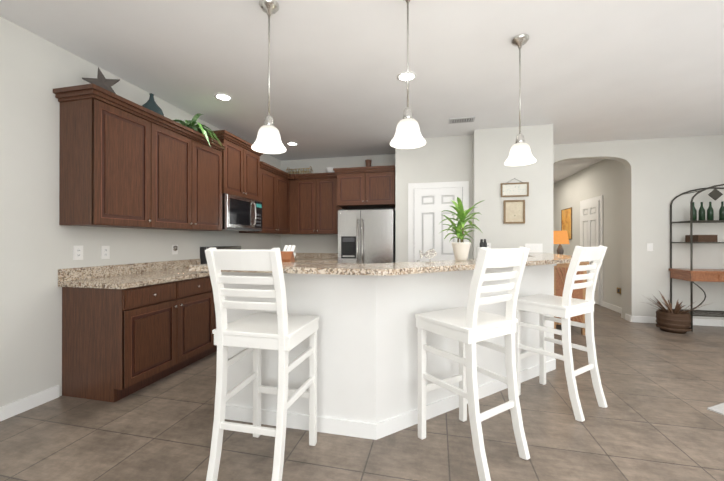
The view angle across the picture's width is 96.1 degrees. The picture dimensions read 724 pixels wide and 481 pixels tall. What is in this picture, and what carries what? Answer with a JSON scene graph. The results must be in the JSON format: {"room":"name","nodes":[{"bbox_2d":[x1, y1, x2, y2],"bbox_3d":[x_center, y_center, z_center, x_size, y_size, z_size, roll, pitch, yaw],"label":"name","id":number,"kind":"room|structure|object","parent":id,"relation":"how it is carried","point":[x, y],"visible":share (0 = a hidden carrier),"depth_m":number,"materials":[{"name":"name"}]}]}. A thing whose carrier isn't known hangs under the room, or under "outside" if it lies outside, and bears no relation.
{"room":"kitchen","nodes":[
{"label":"kitchen","id":0,"kind":"room"},
{"bbox_2d":[0,16,280,406],"bbox_3d":[-2.567,-0.153,2.287,0.140,2.800,8.560,0,0,13],"label":"wall","id":1,"kind":"structure","parent":0,"point":[38,242],"depth_m":2.48,"materials":[{"name":"paint"}]},
{"bbox_2d":[0,385,59,420],"bbox_3d":[-2.915,1.196,0.412,0.014,0.095,4.475,0,0,13],"label":"baseboard","id":2,"kind":"structure","parent":1,"relation":"attached to","point":[9,410],"depth_m":2.39,"materials":[{"name":"white wood"}]},
{"bbox_2d":[73,246,82,259],"bbox_3d":[-2.387,0.103,2.737,0.008,0.120,0.075,0,0,13],"label":"electrical outlet plate","id":3,"kind":"object","parent":1,"relation":"attached to","point":[77,252],"visible":1,"depth_m":2.73,"materials":[{"name":"white plastic"}]},
{"bbox_2d":[101,246,109,258],"bbox_3d":[-2.336,0.108,2.961,0.008,0.120,0.075,0,0,13],"label":"electrical outlet plate","id":4,"kind":"object","parent":1,"relation":"attached to","point":[105,252],"visible":1,"depth_m":2.96,"materials":[{"name":"white plastic"}]},
{"bbox_2d":[57,91,160,228],"bbox_3d":[-2.187,-0.625,2.847,0.348,1.007,0.581,0,0,13],"label":"upper cabinet","id":5,"kind":"object","parent":1,"relation":"attached to","point":[125,163],"depth_m":2.63,"materials":[{"name":"brown wood"}]},
{"bbox_2d":[82,67,119,93],"bbox_3d":[-2.194,-1.321,2.739,0.175,0.256,0.214,0,0,13],"label":"decor","id":6,"kind":"object","parent":5,"relation":"on","point":[101,80],"visible":0.71,"depth_m":2.73,"materials":[{"name":"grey metal"}]},
{"bbox_2d":[142,93,163,115],"bbox_3d":[-2.102,-1.327,3.249,0.210,0.270,0.210,0,0,13],"label":"decorative vase","id":7,"kind":"object","parent":5,"relation":"on","point":[150,104],"visible":0.56,"depth_m":3.21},
{"bbox_2d":[58,259,200,280],"bbox_3d":[-1.990,0.281,4.445,0.020,0.100,3.808,0,0,13],"label":"backsplash","id":8,"kind":"structure","parent":1,"relation":"attached to","point":[149,267],"depth_m":3.07,"materials":[{"name":"beige stone"}]},
{"bbox_2d":[172,245,177,253],"bbox_3d":[-2.150,0.105,3.750,0.020,0.110,0.080,0,0,13],"label":"electrical outlet","id":9,"kind":"object","parent":1,"relation":"attached to","point":[174,249],"visible":1,"depth_m":3.74,"materials":[{"name":"white plastic"}]},
{"bbox_2d":[161,123,224,230],"bbox_3d":[-2.027,-0.624,3.548,0.348,1.007,1.101,0,0,13],"label":"upper cabinet","id":10,"kind":"object","parent":1,"relation":"attached to","point":[192,171],"depth_m":3.53,"materials":[{"name":"brown wood"}]},
{"bbox_2d":[173,113,224,148],"bbox_3d":[-1.945,-1.189,3.638,0.679,0.364,0.653,0,0,13],"label":"trailing plant","id":11,"kind":"object","parent":10,"relation":"on","point":[199,128],"visible":0.54,"depth_m":3.61,"materials":[{"name":"green plant"}]},
{"bbox_2d":[197,135,260,194],"bbox_3d":[-1.804,-0.942,4.506,0.358,0.707,0.855,0,0,13],"label":"upper cabinet","id":12,"kind":"object","parent":1,"relation":"attached to","point":[242,164],"depth_m":4.40,"materials":[{"name":"brown wood"}]},
{"bbox_2d":[225,187,268,230],"bbox_3d":[-1.751,-0.395,4.491,0.467,0.512,0.820,0,0,13],"label":"microwave","id":13,"kind":"object","parent":1,"relation":"attached to","point":[244,210],"depth_m":4.45,"materials":[{"name":"silver metal"}]},
{"bbox_2d":[239,163,288,233],"bbox_3d":[-1.597,-0.652,5.435,0.348,1.070,1.040,0,0,13],"label":"upper cabinet","id":14,"kind":"object","parent":1,"relation":"attached to","point":[274,183],"depth_m":5.41,"materials":[{"name":"brown wood"}]},
{"bbox_2d":[286,166,312,173],"bbox_3d":[-1.158,-1.274,6.039,0.450,0.174,0.210,0,0,13],"label":"wire basket","id":15,"kind":"object","parent":14,"relation":"on","point":[295,171],"visible":0.62,"depth_m":5.98,"materials":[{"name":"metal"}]},
{"bbox_2d":[281,154,394,252],"bbox_3d":[-0.427,-0.145,6.116,2.330,2.800,0.140,0,0,13],"label":"wall","id":16,"kind":"structure","parent":0,"point":[315,243],"depth_m":6.12,"materials":[{"name":"paint"}]},
{"bbox_2d":[295,253,337,256],"bbox_3d":[-0.916,0.285,6.143,1.316,0.100,0.020,0,0,13],"label":"backsplash","id":17,"kind":"structure","parent":16,"relation":"attached to","point":[297,254],"depth_m":6.12,"materials":[{"name":"beige stone"}]},
{"bbox_2d":[293,175,340,233],"bbox_3d":[-0.779,-0.619,5.945,0.780,1.007,0.348,0,0,13],"label":"upper cabinet","id":18,"kind":"object","parent":16,"relation":"attached to","point":[315,209],"depth_m":5.78,"materials":[{"name":"brown wood"}]},
{"bbox_2d":[326,167,334,172],"bbox_3d":[-0.563,-1.249,5.904,0.200,0.125,0.200,0,0,13],"label":"decorative bowl","id":19,"kind":"object","parent":18,"relation":"on","point":[329,169],"visible":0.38,"depth_m":5.82,"materials":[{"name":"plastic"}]},
{"bbox_2d":[337,171,376,209],"bbox_3d":[-0.083,-0.850,5.638,0.544,0.547,0.638,0,0,13],"label":"upper cabinet","id":20,"kind":"object","parent":16,"relation":"attached to","point":[352,186],"depth_m":5.33,"materials":[{"name":"brown wood"}]},
{"bbox_2d":[365,159,371,166],"bbox_3d":[0.110,-1.287,5.617,0.112,0.200,0.112,0,0,13],"label":"decorative vase","id":21,"kind":"object","parent":20,"relation":"on","point":[368,162],"visible":0.52,"depth_m":5.58,"materials":[{"name":"brown ceramic"}]},
{"bbox_2d":[369,167,394,208],"bbox_3d":[0.328,-0.850,5.545,0.543,0.547,0.638,0,0,13],"label":"upper cabinet","id":22,"kind":"object","parent":16,"relation":"attached to","point":[381,183],"depth_m":5.22,"materials":[{"name":"brown wood"}]},
{"bbox_2d":[0,303,723,480],"bbox_3d":[1.806,1.290,3.604,8.200,0.080,13.200,0,0,13],"label":"floor","id":23,"kind":"structure","parent":0,"point":[656,419],"depth_m":2.08,"materials":[{"name":"brown tile"}]},
{"bbox_2d":[62,277,216,402],"bbox_3d":[-1.993,0.809,3.087,0.618,0.880,1.099,0,0,13],"label":"base cabinet","id":24,"kind":"object","parent":23,"relation":"on","point":[128,329],"depth_m":2.60,"materials":[{"name":"brown wood"}]},
{"bbox_2d":[58,269,209,288],"bbox_3d":[-1.939,0.349,3.293,0.633,0.040,1.585,0,0,13],"label":"countertop","id":25,"kind":"structure","parent":24,"relation":"on","point":[124,280],"depth_m":2.75,"materials":[{"name":"beige stone"}]},
{"bbox_2d":[200,246,240,263],"bbox_3d":[-1.636,0.666,4.442,0.708,1.170,0.770,0,0,13],"label":"range","id":26,"kind":"object","parent":23,"relation":"on","point":[203,256],"depth_m":4.14,"materials":[{"name":"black metal"}]},
{"bbox_2d":[205,247,318,480],"bbox_3d":[-0.535,0.643,1.818,0.440,1.216,0.517,0,0,13],"label":"bar stool","id":27,"kind":"object","parent":23,"relation":"on","point":[282,331],"visible":1,"depth_m":1.66,"materials":[{"name":"white paint"}]},
{"bbox_2d":[229,288,364,427],"bbox_3d":[-0.386,0.808,2.593,1.055,0.880,0.588,0,0,13],"label":"wall","id":28,"kind":"structure","parent":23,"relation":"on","point":[341,322],"depth_m":2.12,"materials":[{"name":"paint"}]},
{"bbox_2d":[298,261,337,262],"bbox_3d":[-0.712,0.814,5.762,0.730,0.880,0.670,0,0,13],"label":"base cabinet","id":29,"kind":"object","parent":23,"relation":"on","point":[298,261],"depth_m":5.46,"materials":[{"name":"beige stone"}]},
{"bbox_2d":[294,257,305,260],"bbox_3d":[-1.427,0.353,5.535,0.633,0.040,1.433,0,0,13],"label":"countertop","id":30,"kind":"structure","parent":29,"relation":"on","point":[296,258],"depth_m":6.04,"materials":[{"name":"beige stone"}]},
{"bbox_2d":[306,257,337,260],"bbox_3d":[-0.685,0.354,5.776,0.703,0.040,0.633,0,0,13],"label":"countertop","id":31,"kind":"structure","parent":29,"relation":"on","point":[307,258],"depth_m":5.87,"materials":[{"name":"beige stone"}]},
{"bbox_2d":[338,208,394,263],"bbox_3d":[0.114,0.371,5.527,0.915,1.765,0.727,0,0,13],"label":"fridge","id":32,"kind":"object","parent":23,"relation":"on","point":[366,236],"visible":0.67,"depth_m":5.23,"materials":[{"name":"grey metal"}]},
{"bbox_2d":[365,276,555,439],"bbox_3d":[0.959,0.720,2.641,1.544,1.055,1.544,0,0,13],"label":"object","id":33,"kind":"structure","parent":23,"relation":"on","point":[367,359],"depth_m":2.21,"materials":[{"name":"paint"}]},
{"bbox_2d":[189,262,360,275],"bbox_3d":[-0.428,0.174,2.103,1.252,0.035,0.416,0,0,13],"label":"countertop","id":34,"kind":"structure","parent":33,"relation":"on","point":[294,269],"depth_m":1.95,"materials":[{"name":"beige stone"}]},
{"bbox_2d":[280,245,295,261],"bbox_3d":[-0.603,0.183,2.646,0.110,0.287,0.256,0,0,3],"label":"knife block","id":35,"kind":"object","parent":34,"relation":"on","point":[287,254],"visible":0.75,"depth_m":2.58,"materials":[{"name":"brown wood"}]},
{"bbox_2d":[233,276,364,291],"bbox_3d":[0.466,0.349,3.067,2.507,0.040,1.889,0,0,13],"label":"wall","id":36,"kind":"structure","parent":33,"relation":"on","point":[298,283],"depth_m":2.13,"materials":[{"name":"white paint"}]},
{"bbox_2d":[357,252,589,279],"bbox_3d":[1.192,0.176,3.073,1.820,0.035,3.028,0,0,13],"label":"countertop","id":37,"kind":"structure","parent":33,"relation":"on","point":[539,266],"depth_m":2.34,"materials":[{"name":"beige stone"}]},
{"bbox_2d":[420,249,436,262],"bbox_3d":[0.463,0.106,2.267,0.125,0.100,0.024,0,0,-7],"label":"fish figurine","id":38,"kind":"object","parent":37,"relation":"on","point":[430,253],"visible":1,"depth_m":2.26,"materials":[{"name":"white ceramic"}]},
{"bbox_2d":[440,197,484,260],"bbox_3d":[0.773,-0.091,2.528,0.355,0.495,0.327,0,0,13],"label":"plant pot","id":39,"kind":"object","parent":37,"relation":"on","point":[461,248],"visible":1,"depth_m":2.50,"materials":[{"name":"beige ceramic"}]},
{"bbox_2d":[476,239,488,259],"bbox_3d":[1.001,0.072,2.683,0.100,0.170,0.056,0,0,-32],"label":"caddy","id":40,"kind":"object","parent":37,"relation":"on","point":[483,244],"visible":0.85,"depth_m":2.67,"materials":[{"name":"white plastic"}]},
{"bbox_2d":[415,247,529,480],"bbox_3d":[0.659,0.644,1.970,0.440,1.216,0.517,0,0,-32],"label":"bar stool","id":41,"kind":"object","parent":23,"relation":"on","point":[470,327],"visible":1,"depth_m":1.86,"materials":[{"name":"white paint"}]},
{"bbox_2d":[515,245,607,421],"bbox_3d":[1.534,0.645,2.545,0.440,1.216,0.517,0,0,-32],"label":"bar stool","id":42,"kind":"object","parent":23,"relation":"on","point":[566,306],"visible":0.92,"depth_m":2.45,"materials":[{"name":"white paint"}]},
{"bbox_2d":[554,262,588,334],"bbox_3d":[2.872,0.767,4.762,0.437,0.970,0.910,0,0,13],"label":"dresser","id":43,"kind":"object","parent":23,"relation":"on","point":[560,271],"visible":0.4,"depth_m":4.34,"materials":[{"name":"brown wood"}]},
{"bbox_2d":[553,231,569,254],"bbox_3d":[2.818,0.071,4.627,0.230,0.420,0.230,0,0,13],"label":"table lamp","id":44,"kind":"object","parent":43,"relation":"on","point":[560,237],"visible":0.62,"depth_m":4.56,"materials":[{"name":"orange fabric"}]},
{"bbox_2d":[642,291,714,333],"bbox_3d":[4.285,0.999,4.513,0.794,0.505,0.928,0,0,13],"label":"basket","id":45,"kind":"object","parent":23,"relation":"on","point":[676,320],"visible":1,"depth_m":4.39,"materials":[{"name":"wicker"}]},
{"bbox_2d":[669,184,723,331],"bbox_3d":[5.082,0.236,4.546,1.090,2.031,0.453,0,0,13],"label":"rack","id":46,"kind":"object","parent":23,"relation":"on","point":[691,274],"visible":0.9,"depth_m":4.55,"materials":[{"name":"metal"}]},
{"bbox_2d":[707,403,723,414],"bbox_3d":[3.949,1.239,2.062,2.400,0.013,1.600,0,0,-20],"label":"area rug","id":47,"kind":"object","parent":23,"relation":"on","point":[718,408],"visible":1,"depth_m":2.39,"materials":[{"name":"white fabric"}]},
{"bbox_2d":[0,0,723,183],"bbox_3d":[1.806,-1.600,3.610,8.200,0.100,13.200,0,0,13],"label":"ceiling","id":48,"kind":"structure","parent":0,"point":[603,70],"depth_m":2.84,"materials":[{"name":"paint"}]},
{"bbox_2d":[214,93,232,100],"bbox_3d":[-1.498,-1.546,3.512,0.190,0.008,0.190,0,0,13],"label":"recessed light","id":49,"kind":"object","parent":48,"relation":"in","point":[222,97],"visible":1,"depth_m":3.51,"materials":[{"name":"white"}]},
{"bbox_2d":[251,0,285,153],"bbox_3d":[-0.611,-1.075,2.140,0.224,0.954,0.224,0,0,13],"label":"pendant light","id":50,"kind":"object","parent":48,"relation":"hanging from","point":[268,140],"visible":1,"depth_m":2.12,"materials":[{"name":"white glass"}]},
{"bbox_2d":[286,142,297,145],"bbox_3d":[-1.113,-1.543,5.199,0.190,0.008,0.190,0,0,13],"label":"recessed light","id":51,"kind":"object","parent":48,"relation":"in","point":[292,143],"visible":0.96,"depth_m":5.18,"materials":[{"name":"white"}]},
{"bbox_2d":[397,71,416,81],"bbox_3d":[0.422,-1.547,3.074,0.190,0.008,0.190,0,0,13],"label":"recessed light","id":52,"kind":"object","parent":48,"relation":"in","point":[402,76],"visible":0.9,"depth_m":3.07,"materials":[{"name":"white"}]},
{"bbox_2d":[390,0,425,148],"bbox_3d":[0.284,-1.075,2.018,0.224,0.954,0.224,0,0,13],"label":"pendant light","id":53,"kind":"object","parent":48,"relation":"hanging from","point":[408,135],"visible":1,"depth_m":2.00,"materials":[{"name":"white glass"}]},
{"bbox_2d":[448,117,474,123],"bbox_3d":[1.280,-1.543,4.181,0.320,0.012,0.170,0,0,13],"label":"ceiling vent","id":54,"kind":"object","parent":48,"relation":"in","point":[461,120],"visible":1,"depth_m":4.17,"materials":[{"name":"white metal"}]},
{"bbox_2d":[504,34,535,165],"bbox_3d":[1.215,-1.075,2.502,0.224,0.954,0.224,0,0,13],"label":"pendant light","id":55,"kind":"object","parent":48,"relation":"hanging from","point":[520,153],"visible":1,"depth_m":2.48,"materials":[{"name":"white glass"}]},
{"bbox_2d":[395,124,552,262],"bbox_3d":[1.634,-0.147,5.123,2.130,2.800,1.160,0,0,13],"label":"wall block","id":56,"kind":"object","parent":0,"point":[478,158],"visible":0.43,"depth_m":4.50,"materials":[{"name":"paint"}]},
{"bbox_2d":[408,181,468,261],"bbox_3d":[1.123,0.192,4.810,0.880,2.121,0.114,0,0,13],"label":"door","id":57,"kind":"structure","parent":56,"relation":"attached to","point":[428,203],"depth_m":4.85,"materials":[{"name":"white wood"}]},
{"bbox_2d":[503,200,524,223],"bbox_3d":[2.068,-0.389,4.418,0.270,0.320,0.020,0,0,13],"label":"picture","id":58,"kind":"object","parent":56,"relation":"attached to","point":[513,211],"visible":1,"depth_m":4.42,"materials":[{"name":"brown wood"}]},
{"bbox_2d":[501,178,528,196],"bbox_3d":[2.073,-0.721,4.417,0.350,0.255,0.020,0,0,13],"label":"sign frame","id":59,"kind":"object","parent":56,"relation":"attached to","point":[520,189],"visible":1,"depth_m":4.41,"materials":[{"name":"brown wood"}]},
{"bbox_2d":[525,244,542,252],"bbox_3d":[2.308,0.107,4.368,0.209,0.107,0.011,0,0,13],"label":"light switch","id":60,"kind":"object","parent":56,"relation":"attached to","point":[536,248],"visible":0.92,"depth_m":4.36,"materials":[{"name":"white plastic"}]},
{"bbox_2d":[553,159,625,314],"bbox_3d":[4.912,-0.143,7.284,0.120,2.800,4.490,0,0,13],"label":"wall","id":61,"kind":"structure","parent":0,"point":[606,178],"depth_m":6.09,"materials":[{"name":"paint"}]},
{"bbox_2d":[561,207,571,238],"bbox_3d":[4.985,-0.402,7.929,0.020,0.750,0.630,0,0,13],"label":"framed picture","id":62,"kind":"object","parent":61,"relation":"attached to","point":[566,219],"visible":0.73,"depth_m":7.87,"materials":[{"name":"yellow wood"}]},
{"bbox_2d":[580,195,602,305],"bbox_3d":[4.657,0.195,6.700,0.114,2.121,0.982,0,0,13],"label":"door","id":63,"kind":"structure","parent":61,"relation":"attached to","point":[591,222],"depth_m":6.50,"materials":[{"name":"white wood"}]},
{"bbox_2d":[602,301,628,316],"bbox_3d":[4.846,1.209,7.296,0.014,0.095,4.250,0,0,13],"label":"baseboard","id":64,"kind":"structure","parent":61,"relation":"attached to","point":[615,308],"depth_m":5.82,"materials":[{"name":"white wood"}]},
{"bbox_2d":[553,134,723,319],"bbox_3d":[4.415,-0.148,5.017,3.340,2.800,0.150,0,0,13],"label":"wall","id":65,"kind":"structure","parent":0,"point":[662,174],"depth_m":4.91,"materials":[{"name":"paint"}]},
{"bbox_2d":[647,243,652,250],"bbox_3d":[4.378,0.102,4.942,0.075,0.120,0.011,0,0,13],"label":"light switch","id":66,"kind":"object","parent":65,"relation":"attached to","point":[649,246],"visible":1,"depth_m":4.94,"materials":[{"name":"white plastic"}]},
{"bbox_2d":[629,315,723,326],"bbox_3d":[5.077,1.204,4.779,1.944,0.095,0.014,0,0,13],"label":"baseboard","id":67,"kind":"structure","parent":65,"relation":"attached to","point":[640,319],"depth_m":4.81,"materials":[{"name":"white wood"}]}
]}

